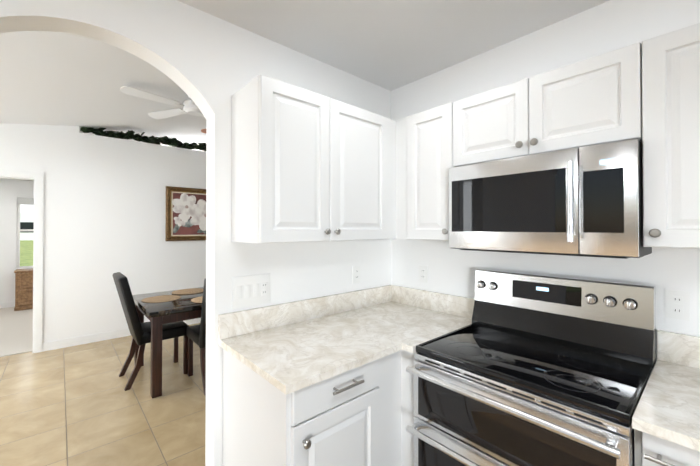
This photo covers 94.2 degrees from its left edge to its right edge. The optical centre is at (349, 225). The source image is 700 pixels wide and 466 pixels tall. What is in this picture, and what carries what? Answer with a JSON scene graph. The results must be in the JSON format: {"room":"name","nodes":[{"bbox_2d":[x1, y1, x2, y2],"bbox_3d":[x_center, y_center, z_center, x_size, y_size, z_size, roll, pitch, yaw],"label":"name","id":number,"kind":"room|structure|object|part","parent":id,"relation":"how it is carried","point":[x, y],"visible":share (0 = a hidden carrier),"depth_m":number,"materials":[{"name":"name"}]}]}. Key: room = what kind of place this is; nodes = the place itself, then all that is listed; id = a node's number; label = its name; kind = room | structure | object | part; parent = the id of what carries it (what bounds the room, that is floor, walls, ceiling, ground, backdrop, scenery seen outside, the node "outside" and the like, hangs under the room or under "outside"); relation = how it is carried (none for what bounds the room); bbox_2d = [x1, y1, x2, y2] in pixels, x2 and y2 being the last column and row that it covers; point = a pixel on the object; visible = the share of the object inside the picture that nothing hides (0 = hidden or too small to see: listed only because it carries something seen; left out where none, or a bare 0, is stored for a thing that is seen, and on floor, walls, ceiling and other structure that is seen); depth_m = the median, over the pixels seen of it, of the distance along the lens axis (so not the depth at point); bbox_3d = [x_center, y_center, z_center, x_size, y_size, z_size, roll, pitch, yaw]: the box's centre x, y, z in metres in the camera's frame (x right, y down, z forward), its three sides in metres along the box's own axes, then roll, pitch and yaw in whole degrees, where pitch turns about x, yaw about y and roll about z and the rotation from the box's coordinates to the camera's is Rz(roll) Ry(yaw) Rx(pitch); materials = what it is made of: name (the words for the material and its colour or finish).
{"room":"kitchen","nodes":[
{"label":"kitchen","id":0,"kind":"room"},
{"bbox_2d":[0,307,32,356],"bbox_3d":[-5.620,1.484,4.352,2.730,0.012,3.225,0,-1,-42],"label":"floor","id":1,"kind":"structure","parent":0,"point":[16,332],"depth_m":4.56,"materials":[{"name":"beige"}]},
{"bbox_2d":[14,268,32,310],"bbox_3d":[-5.759,1.144,6.047,0.647,0.693,0.485,0,-1,-42],"label":"dresser","id":2,"kind":"object","parent":1,"relation":"on","point":[23,289],"visible":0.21,"depth_m":5.77,"materials":[{"name":"brown wood"}]},
{"bbox_3d":[-5.624,1.267,5.897,0.560,0.270,0.018,0,-1,-42],"label":"drawer","id":3,"kind":"part","parent":2,"relation":"part of","materials":[{"name":"brown wood"}]},
{"bbox_3d":[-5.624,0.977,5.899,0.560,0.270,0.018,0,-1,-42],"label":"drawer","id":4,"kind":"part","parent":2,"relation":"part of","materials":[{"name":"brown wood"}]},
{"bbox_2d":[0,178,33,302],"bbox_3d":[-6.764,0.249,5.583,2.650,2.500,0.120,0,-1,-42],"label":"wall","id":5,"kind":"structure","parent":0,"point":[8,222],"depth_m":5.97,"materials":[{"name":"white paint"}]},
{"bbox_2d":[0,301,14,307],"bbox_3d":[-6.690,1.438,5.551,2.730,0.098,0.013,0,-1,-42],"label":"baseboard","id":6,"kind":"structure","parent":5,"relation":"attached to","point":[7,304],"depth_m":5.94,"materials":[{"name":"white paint"}]},
{"bbox_2d":[0,323,205,465],"bbox_3d":[-1.914,1.507,2.732,6.300,0.060,10.820,0,-1,-42],"label":"floor","id":7,"kind":"structure","parent":0,"point":[77,405],"depth_m":2.62,"materials":[{"name":"tile"}]},
{"bbox_2d":[112,272,188,390],"bbox_3d":[-1.972,0.969,3.233,0.594,1.025,0.440,0,-1,-42],"label":"dining chair","id":8,"kind":"object","parent":7,"relation":"on","point":[140,332],"visible":0.81,"depth_m":3.05,"materials":[{"name":"black leather"}]},
{"bbox_3d":[-2.217,1.286,3.260,0.160,0.390,0.040,0,-1,-42],"label":"leg","id":9,"kind":"part","parent":8,"relation":"part of","materials":[{"name":"brown wood"}]},
{"bbox_3d":[-1.916,1.046,3.282,0.445,0.100,0.440,0,-1,-42],"label":"seat","id":10,"kind":"part","parent":8,"relation":"part of","materials":[{"name":"black leather"}]},
{"bbox_3d":[-1.896,1.288,3.547,0.040,0.390,0.040,0,-1,-42],"label":"leg","id":11,"kind":"part","parent":8,"relation":"part of","materials":[{"name":"brown wood"}]},
{"bbox_2d":[132,287,203,397],"bbox_3d":[-1.633,1.110,3.441,1.020,0.745,0.960,0,-1,-42],"label":"dining table","id":12,"kind":"object","parent":7,"relation":"on","point":[181,308],"visible":0.33,"depth_m":2.90,"materials":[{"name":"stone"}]},
{"bbox_3d":[-2.238,1.133,3.454,0.075,0.699,0.075,0,-1,-42],"label":"leg","id":13,"kind":"part","parent":12,"relation":"part of","materials":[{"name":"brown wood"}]},
{"bbox_3d":[-1.688,1.128,2.839,0.075,0.699,0.075,0,-1,-42],"label":"leg","id":14,"kind":"part","parent":12,"relation":"part of","materials":[{"name":"brown wood"}]},
{"bbox_2d":[141,295,179,302],"bbox_3d":[-1.897,0.732,3.275,0.344,0.007,0.344,0,-1,-42],"label":"placemat","id":15,"kind":"object","parent":12,"relation":"on","point":[161,298],"visible":0.96,"depth_m":3.27,"materials":[{"name":"beige wicker"}]},
{"bbox_2d":[172,288,202,294],"bbox_3d":[-1.812,0.735,3.660,0.344,0.007,0.344,0,-1,-42],"label":"placemat","id":16,"kind":"object","parent":12,"relation":"on","point":[188,291],"visible":0.94,"depth_m":3.63,"materials":[{"name":"beige wicker"}]},
{"bbox_2d":[191,296,202,302],"bbox_3d":[-1.409,0.732,3.269,0.344,0.007,0.344,0,-1,-42],"label":"placemat","id":17,"kind":"object","parent":12,"relation":"on","point":[197,300],"visible":0.4,"depth_m":3.22,"materials":[{"name":"beige wicker"}]},
{"bbox_2d":[186,278,205,395],"bbox_3d":[-1.266,0.968,3.151,0.440,1.025,0.594,0,-1,-42],"label":"dining chair","id":18,"kind":"object","parent":7,"relation":"on","point":[196,334],"visible":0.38,"depth_m":2.92,"materials":[{"name":"black leather"}]},
{"bbox_3d":[-1.581,1.286,3.224,0.040,0.390,0.040,0,-1,-42],"label":"leg","id":19,"kind":"part","parent":18,"relation":"part of","materials":[{"name":"brown wood"}]},
{"bbox_3d":[-1.315,1.046,3.206,0.440,0.100,0.445,0,-1,-42],"label":"seat","id":20,"kind":"part","parent":18,"relation":"part of","materials":[{"name":"black leather"}]},
{"bbox_3d":[-1.295,1.283,2.904,0.040,0.390,0.160,0,-1,-42],"label":"leg","id":21,"kind":"part","parent":18,"relation":"part of","materials":[{"name":"brown wood"}]},
{"bbox_2d":[222,349,381,465],"bbox_3d":[-0.246,1.023,1.516,0.463,0.889,0.617,0,-1,-42],"label":"base cabinet","id":22,"kind":"object","parent":7,"relation":"on","point":[342,425],"depth_m":1.31,"materials":[{"name":"white wood"}]},
{"bbox_3d":[-0.156,0.777,1.163,0.031,0.030,0.032,0,-1,-42],"label":"knob","id":23,"kind":"part","parent":22,"relation":"part of","materials":[{"name":"silver metal"}]},
{"bbox_3d":[-0.040,0.645,1.302,0.445,0.128,0.019,0,-1,-42],"label":"drawer","id":24,"kind":"part","parent":22,"relation":"part of","materials":[{"name":"white wood"}]},
{"bbox_3d":[-0.040,1.026,1.299,0.445,0.620,0.019,0,-1,-42],"label":"door","id":25,"kind":"part","parent":22,"relation":"part of","materials":[{"name":"white wood"}]},
{"bbox_2d":[218,301,471,404],"bbox_3d":[0.065,0.564,1.744,1.270,0.030,0.696,0,-1,-42],"label":"countertop","id":26,"kind":"structure","parent":22,"relation":"on","point":[302,359],"depth_m":1.52,"materials":[{"name":"beige stone"}]},
{"bbox_2d":[382,349,415,465],"bbox_3d":[0.246,1.026,1.902,0.785,0.889,0.696,0,-1,-42],"label":"base cabinet","id":27,"kind":"object","parent":7,"relation":"on","point":[397,384],"depth_m":1.53,"materials":[{"name":"white wood"}]},
{"bbox_2d":[406,269,655,465],"bbox_3d":[0.745,0.856,1.377,0.704,1.222,0.746,0,-1,-42],"label":"range","id":28,"kind":"object","parent":7,"relation":"on","point":[526,369],"visible":1,"depth_m":1.31,"materials":[{"name":"grey metal"}]},
{"bbox_3d":[0.492,0.880,1.151,0.025,0.025,0.722,0,-1,-42],"label":"handle","id":29,"kind":"part","parent":28,"relation":"part of","materials":[{"name":"silver metal"}]},
{"bbox_3d":[0.555,1.094,1.205,0.056,0.473,0.746,0,-1,-42],"label":"door","id":30,"kind":"part","parent":28,"relation":"part of","materials":[{"name":"black glass"}]},
{"label":"burner","id":31,"kind":"part","parent":28,"relation":"part of","materials":[{"name":"black glass"}]},
{"bbox_3d":[0.725,0.328,1.816,0.025,0.038,0.038,0,-1,-42],"label":"knob","id":32,"kind":"part","parent":28,"relation":"part of","materials":[{"name":"silver metal"}]},
{"bbox_3d":[0.769,0.328,1.767,0.025,0.038,0.038,0,-1,-42],"label":"knob","id":33,"kind":"part","parent":28,"relation":"part of","materials":[{"name":"silver metal"}]},
{"bbox_3d":[0.492,0.623,1.153,0.025,0.025,0.722,0,-1,-42],"label":"handle","id":34,"kind":"part","parent":28,"relation":"part of","materials":[{"name":"silver metal"}]},
{"bbox_3d":[0.555,0.727,1.208,0.056,0.247,0.746,0,-1,-42],"label":"door","id":35,"kind":"part","parent":28,"relation":"part of","materials":[{"name":"black glass"}]},
{"bbox_2d":[416,325,652,425],"bbox_3d":[0.738,0.560,1.373,0.515,0.026,0.746,0,-1,-42],"label":"cooktop","id":36,"kind":"object","parent":28,"relation":"in","point":[607,388],"depth_m":1.26,"materials":[{"name":"black glass"}]},
{"bbox_3d":[0.983,0.332,1.593,0.068,0.172,0.746,0,-1,-42],"label":"panel","id":37,"kind":"part","parent":28,"relation":"part of","materials":[{"name":"silver metal"}]},
{"label":"burner","id":38,"kind":"part","parent":28,"relation":"part of","materials":[{"name":"black glass"}]},
{"label":"burner","id":39,"kind":"part","parent":28,"relation":"part of","materials":[{"name":"black glass"}]},
{"label":"burner","id":40,"kind":"part","parent":28,"relation":"part of","materials":[{"name":"black glass"}]},
{"label":"burner","id":41,"kind":"part","parent":28,"relation":"part of","materials":[{"name":"black glass"}]},
{"bbox_3d":[1.063,0.326,1.438,0.025,0.038,0.038,0,-1,-42],"label":"knob","id":42,"kind":"part","parent":28,"relation":"part of","materials":[{"name":"silver metal"}]},
{"bbox_3d":[1.073,0.325,1.447,0.007,0.048,0.048,0,-1,-42],"label":"knob","id":43,"kind":"part","parent":28,"relation":"part of","materials":[{"name":"silver metal"}]},
{"bbox_3d":[1.107,0.325,1.389,0.025,0.038,0.038,0,-1,-42],"label":"knob","id":44,"kind":"part","parent":28,"relation":"part of","materials":[{"name":"silver metal"}]},
{"bbox_3d":[1.117,0.325,1.398,0.007,0.048,0.048,0,-1,-42],"label":"knob","id":45,"kind":"part","parent":28,"relation":"part of","materials":[{"name":"silver metal"}]},
{"bbox_3d":[1.151,0.325,1.340,0.025,0.038,0.038,0,-1,-42],"label":"knob","id":46,"kind":"part","parent":28,"relation":"part of","materials":[{"name":"silver metal"}]},
{"bbox_3d":[1.161,0.324,1.349,0.007,0.048,0.048,0,-1,-42],"label":"knob","id":47,"kind":"part","parent":28,"relation":"part of","materials":[{"name":"silver metal"}]},
{"bbox_2d":[632,330,699,465],"bbox_3d":[1.258,0.944,0.867,0.655,1.037,0.688,0,-1,-42],"label":"base cabinet","id":48,"kind":"object","parent":7,"relation":"on","point":[666,421],"visible":1,"depth_m":0.97,"materials":[{"name":"white stone"}]},
{"bbox_2d":[632,359,699,451],"bbox_3d":[1.265,0.558,0.877,0.635,0.030,0.688,0,-1,-42],"label":"countertop","id":49,"kind":"structure","parent":48,"relation":"on","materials":[{"name":"stone"}]},
{"bbox_3d":[0.900,0.641,0.849,0.019,0.128,0.210,0,-1,-42],"label":"drawer","id":50,"kind":"part","parent":48,"relation":"part of","materials":[{"name":"white wood"}]},
{"bbox_2d":[0,123,205,352],"bbox_3d":[-2.663,-0.007,4.832,4.637,3.000,0.166,0,-1,-42],"label":"wall","id":51,"kind":"structure","parent":0,"point":[123,183],"depth_m":4.20,"materials":[{"name":"white paint"}]},
{"bbox_2d":[0,169,35,352],"bbox_3d":[-4.041,0.425,3.598,0.810,2.117,0.166,0,-1,-42],"label":"door frame","id":52,"kind":"structure","parent":51,"relation":"attached to","point":[34,265],"depth_m":3.81,"materials":[{"name":"white paint"}]},
{"bbox_2d":[42,318,200,351],"bbox_3d":[-2.262,1.445,5.080,3.692,0.100,0.013,0,-1,-42],"label":"baseboard","id":53,"kind":"structure","parent":51,"relation":"attached to","point":[62,343],"depth_m":4.14,"materials":[{"name":"white paint"}]},
{"bbox_2d":[80,127,205,151],"bbox_3d":[-2.180,-1.258,5.215,3.313,0.186,0.188,0,-1,-42],"label":"ivy garland","id":54,"kind":"object","parent":51,"relation":"on","point":[172,142],"visible":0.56,"depth_m":4.57,"materials":[{"name":"green plant"}]},
{"bbox_2d":[165,186,205,240],"bbox_3d":[-2.249,-0.175,5.087,1.120,0.800,0.038,0,-1,-42],"label":"framed picture","id":55,"kind":"object","parent":51,"relation":"attached to","point":[185,214],"visible":0.5,"depth_m":4.89,"materials":[{"name":"brown paper"}]},
{"bbox_2d":[0,31,206,151],"bbox_3d":[-3.146,-1.339,4.133,6.300,1.108,7.120,0,-1,-42],"label":"ceiling","id":56,"kind":"structure","parent":0,"point":[53,78],"depth_m":2.98,"materials":[{"name":"white paint"}]},
{"bbox_2d":[120,86,204,118],"bbox_3d":[-1.649,-1.294,3.498,1.261,0.213,1.218,0,0,6],"label":"ceiling fan","id":57,"kind":"object","parent":56,"relation":"hanging from","point":[189,105],"visible":0.46,"depth_m":3.34,"materials":[{"name":"white"}]},
{"bbox_3d":[-1.907,-1.244,3.140,0.346,0.031,0.451,0,0,6],"label":"blade","id":58,"kind":"part","parent":57,"relation":"part of","materials":[{"name":"white"}]},
{"bbox_3d":[-2.022,-1.240,3.603,0.496,0.031,0.229,0,0,6],"label":"blade","id":59,"kind":"part","parent":57,"relation":"part of","materials":[{"name":"white"}]},
{"bbox_3d":[-1.648,-1.255,3.446,0.210,0.135,0.210,0,0,6],"label":"motor","id":60,"kind":"part","parent":57,"relation":"part of","materials":[{"name":"white"}]},
{"bbox_2d":[0,0,390,465],"bbox_3d":[-1.411,-0.212,0.981,4.500,3.350,0.120,0,-1,-42],"label":"wall","id":61,"kind":"structure","parent":0,"point":[209,65],"depth_m":1.61,"materials":[{"name":"white paint"}]},
{"bbox_2d":[232,273,269,308],"bbox_3d":[-0.513,0.335,1.692,0.203,0.158,0.009,0,-1,-42],"label":"switch plate","id":62,"kind":"object","parent":61,"relation":"attached to","point":[250,290],"visible":1,"depth_m":1.68,"materials":[{"name":"white plastic"}]},
{"bbox_2d":[236,282,266,298],"bbox_3d":[-0.509,0.336,1.692,0.172,0.067,0.004,0,-1,-42],"label":"switch","id":63,"kind":"object","parent":62,"relation":"attached to","point":[244,290],"depth_m":1.69,"materials":[{"name":"white plastic"}]},
{"bbox_2d":[231,74,334,243],"bbox_3d":[-0.347,-0.287,1.637,0.380,0.730,0.317,0,-1,-42],"label":"upper cabinet","id":64,"kind":"object","parent":61,"relation":"attached to","point":[308,166],"depth_m":1.51,"materials":[{"name":"white wood"}]},
{"bbox_3d":[-0.248,-0.287,1.526,0.376,0.726,0.019,0,-1,-42],"label":"door","id":65,"kind":"part","parent":64,"relation":"part of","materials":[{"name":"white wood"}]},
{"bbox_2d":[218,285,389,340],"bbox_3d":[-0.160,0.493,1.997,1.270,0.116,0.020,0,-1,-42],"label":"backsplash","id":66,"kind":"structure","parent":61,"relation":"attached to","point":[250,320],"depth_m":1.85,"materials":[{"name":"beige stone"}]},
{"bbox_2d":[352,266,359,283],"bbox_3d":[0.044,0.328,2.193,0.070,0.114,0.004,0,-1,-42],"label":"outlet","id":67,"kind":"object","parent":61,"relation":"attached to","point":[354,268],"visible":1,"depth_m":2.18,"materials":[{"name":"white plastic"}]},
{"bbox_2d":[335,100,390,240],"bbox_3d":[-0.039,-0.284,1.911,0.445,0.730,0.317,0,-1,-42],"label":"upper cabinet","id":68,"kind":"object","parent":61,"relation":"attached to","point":[362,137],"depth_m":1.80,"materials":[{"name":"white wood"}]},
{"bbox_3d":[0.061,-0.285,1.801,0.443,0.726,0.019,0,-1,-42],"label":"door","id":69,"kind":"part","parent":68,"relation":"part of","materials":[{"name":"white wood"}]},
{"bbox_2d":[178,0,609,90],"bbox_3d":[-0.172,-1.083,-0.399,4.500,0.100,3.600,0,-1,-42],"label":"ceiling","id":70,"kind":"structure","parent":0,"point":[390,45],"depth_m":1.66,"materials":[{"name":"white paint"}]},
{"bbox_2d":[391,0,699,360],"bbox_3d":[1.511,0.172,1.174,0.120,2.586,3.720,0,-1,-42],"label":"wall","id":71,"kind":"structure","parent":0,"point":[607,26],"depth_m":1.64,"materials":[{"name":"white paint"}]},
{"bbox_2d":[419,265,427,282],"bbox_3d":[0.498,0.327,2.214,0.004,0.114,0.070,0,-1,-42],"label":"outlet","id":72,"kind":"object","parent":71,"relation":"attached to","point":[425,274],"visible":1,"depth_m":2.20,"materials":[{"name":"white plastic"}]},
{"bbox_2d":[395,101,454,240],"bbox_3d":[0.521,-0.284,1.956,0.317,0.730,0.397,0,-1,-42],"label":"upper cabinet","id":73,"kind":"object","parent":71,"relation":"attached to","point":[425,140],"depth_m":1.83,"materials":[{"name":"white wood"}]},
{"bbox_3d":[0.442,-0.285,1.821,0.019,0.726,0.297,0,-1,-42],"label":"door corner","id":74,"kind":"part","parent":73,"relation":"part of","materials":[{"name":"white wood"}]},
{"bbox_2d":[390,285,474,316],"bbox_3d":[0.538,0.494,2.153,0.020,0.116,0.676,0,-1,-42],"label":"backsplash","id":75,"kind":"structure","parent":71,"relation":"attached to","point":[445,303],"depth_m":2.13,"materials":[{"name":"beige stone"}]},
{"bbox_2d":[455,40,646,166],"bbox_3d":[0.900,-0.480,1.532,0.317,0.345,0.738,0,-1,-42],"label":"upper cabinet","id":76,"kind":"object","parent":71,"relation":"attached to","point":[600,99],"depth_m":1.34,"materials":[{"name":"white wood"}]},
{"bbox_3d":[0.666,-0.480,1.571,0.019,0.340,0.366,0,-1,-42],"label":"door","id":77,"kind":"part","parent":76,"relation":"part of","materials":[{"name":"white wood"}]},
{"bbox_3d":[0.750,-0.358,1.438,0.032,0.030,0.031,0,-1,-42],"label":"knob","id":78,"kind":"part","parent":76,"relation":"part of","materials":[{"name":"silver metal"}]},
{"bbox_3d":[0.790,-0.358,1.393,0.032,0.030,0.031,0,-1,-42],"label":"knob","id":79,"kind":"part","parent":76,"relation":"part of","materials":[{"name":"silver metal"}]},
{"bbox_2d":[449,139,651,258],"bbox_3d":[0.864,-0.090,1.497,0.409,0.421,0.732,0,-1,-42],"label":"microwave","id":80,"kind":"object","parent":76,"relation":"attached to","point":[587,201],"visible":1,"depth_m":1.31,"materials":[{"name":"grey metal"}]},
{"bbox_3d":[0.698,-0.094,1.466,0.016,0.409,0.558,0,-1,-42],"label":"door","id":81,"kind":"part","parent":80,"relation":"part of","materials":[{"name":"silver metal"}]},
{"bbox_3d":[0.837,-0.092,1.237,0.022,0.305,0.021,0,-1,-42],"label":"handle","id":82,"kind":"part","parent":80,"relation":"part of","materials":[{"name":"silver metal"}]},
{"bbox_3d":[0.928,-0.091,1.195,0.002,0.232,0.120,0,-1,-42],"label":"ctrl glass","id":83,"kind":"part","parent":80,"relation":"part of","materials":[{"name":"black glass"}]},
{"bbox_3d":[0.912,-0.482,1.295,0.019,0.340,0.366,0,-1,-42],"label":"door","id":84,"kind":"part","parent":76,"relation":"part of","materials":[{"name":"white wood"}]},
{"bbox_2d":[642,23,699,248],"bbox_3d":[1.300,-0.291,1.083,0.317,0.730,0.459,0,-1,-42],"label":"upper cabinet","id":85,"kind":"object","parent":71,"relation":"attached to","point":[671,148],"depth_m":1.09,"materials":[{"name":"white wood"}]},
{"bbox_3d":[1.040,0.024,1.109,0.032,0.030,0.031,0,-1,-42],"label":"knob","id":86,"kind":"part","parent":85,"relation":"part of","materials":[{"name":"silver metal"}]},
{"bbox_3d":[1.188,-0.292,0.985,0.019,0.726,0.452,0,-1,-42],"label":"door","id":87,"kind":"part","parent":85,"relation":"part of","materials":[{"name":"white wood"}]},
{"bbox_2d":[665,289,689,320],"bbox_3d":[1.310,0.316,1.302,0.008,0.114,0.070,0,-1,-42],"label":"outlet","id":88,"kind":"object","parent":71,"relation":"attached to","point":[677,304],"visible":1,"depth_m":1.30,"materials":[{"name":"white plastic"}]},
{"label":"outside","id":89,"kind":"structure","parent":0,"visible":0},
{"bbox_2d":[20,240,32,265],"bbox_3d":[-49.516,2.017,43.195,100.000,0.150,112.800,0,-1,-42],"label":"grass","id":90,"kind":"structure","parent":89,"point":[26,252],"depth_m":21.29,"materials":[{"name":"green plant"}]},
{"bbox_2d":[20,212,33,239],"bbox_3d":[-50.448,0.100,44.254,40.000,3.800,10.000,0,-1,-42],"label":"house","id":91,"kind":"structure","parent":90,"relation":"on","point":[26,217],"depth_m":43.77,"materials":[{"name":"white paint"}]},
{"bbox_2d":[20,222,33,232],"bbox_3d":[-43.653,0.194,43.551,2.400,1.400,0.100,0,-1,-42],"label":"house window","id":92,"kind":"structure","parent":91,"relation":"attached to","point":[26,225],"depth_m":43.69,"materials":[{"name":"grey"}]},
{"bbox_2d":[20,205,33,212],"bbox_3d":[-94.078,-27.320,93.323,140.000,61.000,1.000,0,-1,-42],"label":"sky","id":93,"kind":"structure","parent":89,"point":[27,208],"depth_m":93.64,"materials":[{"name":"white"}]},
{"bbox_3d":[-5.996,1.154,6.262,0.590,0.700,0.120,0,-1,-42],"label":"wall","id":94,"kind":"structure","parent":0,"visible":0},
{"bbox_2d":[14,198,33,270],"bbox_3d":[-5.969,0.154,6.240,0.650,1.360,0.160,0,-1,-42],"label":"bedroom window","id":95,"kind":"structure","parent":94,"relation":"in","point":[25,201],"depth_m":6.07,"materials":[{"name":"white paint"}]},
{"bbox_3d":[-6.204,0.138,6.090,0.040,1.330,0.070,0,-1,-42],"label":"frame","id":96,"kind":"part","parent":95,"relation":"part of","materials":[{"name":"white paint"}]},
{"bbox_3d":[-5.999,0.784,6.268,0.510,0.040,0.070,0,-1,-42],"label":"frame","id":97,"kind":"part","parent":95,"relation":"part of","materials":[{"name":"white paint"}]},
{"bbox_2d":[18,198,33,204],"bbox_3d":[-5.967,-0.458,6.243,0.570,0.125,0.025,0,-1,-42],"label":"blind","id":98,"kind":"object","parent":95,"relation":"attached to","point":[21,201],"depth_m":6.12,"materials":[{"name":"white"}]}
]}

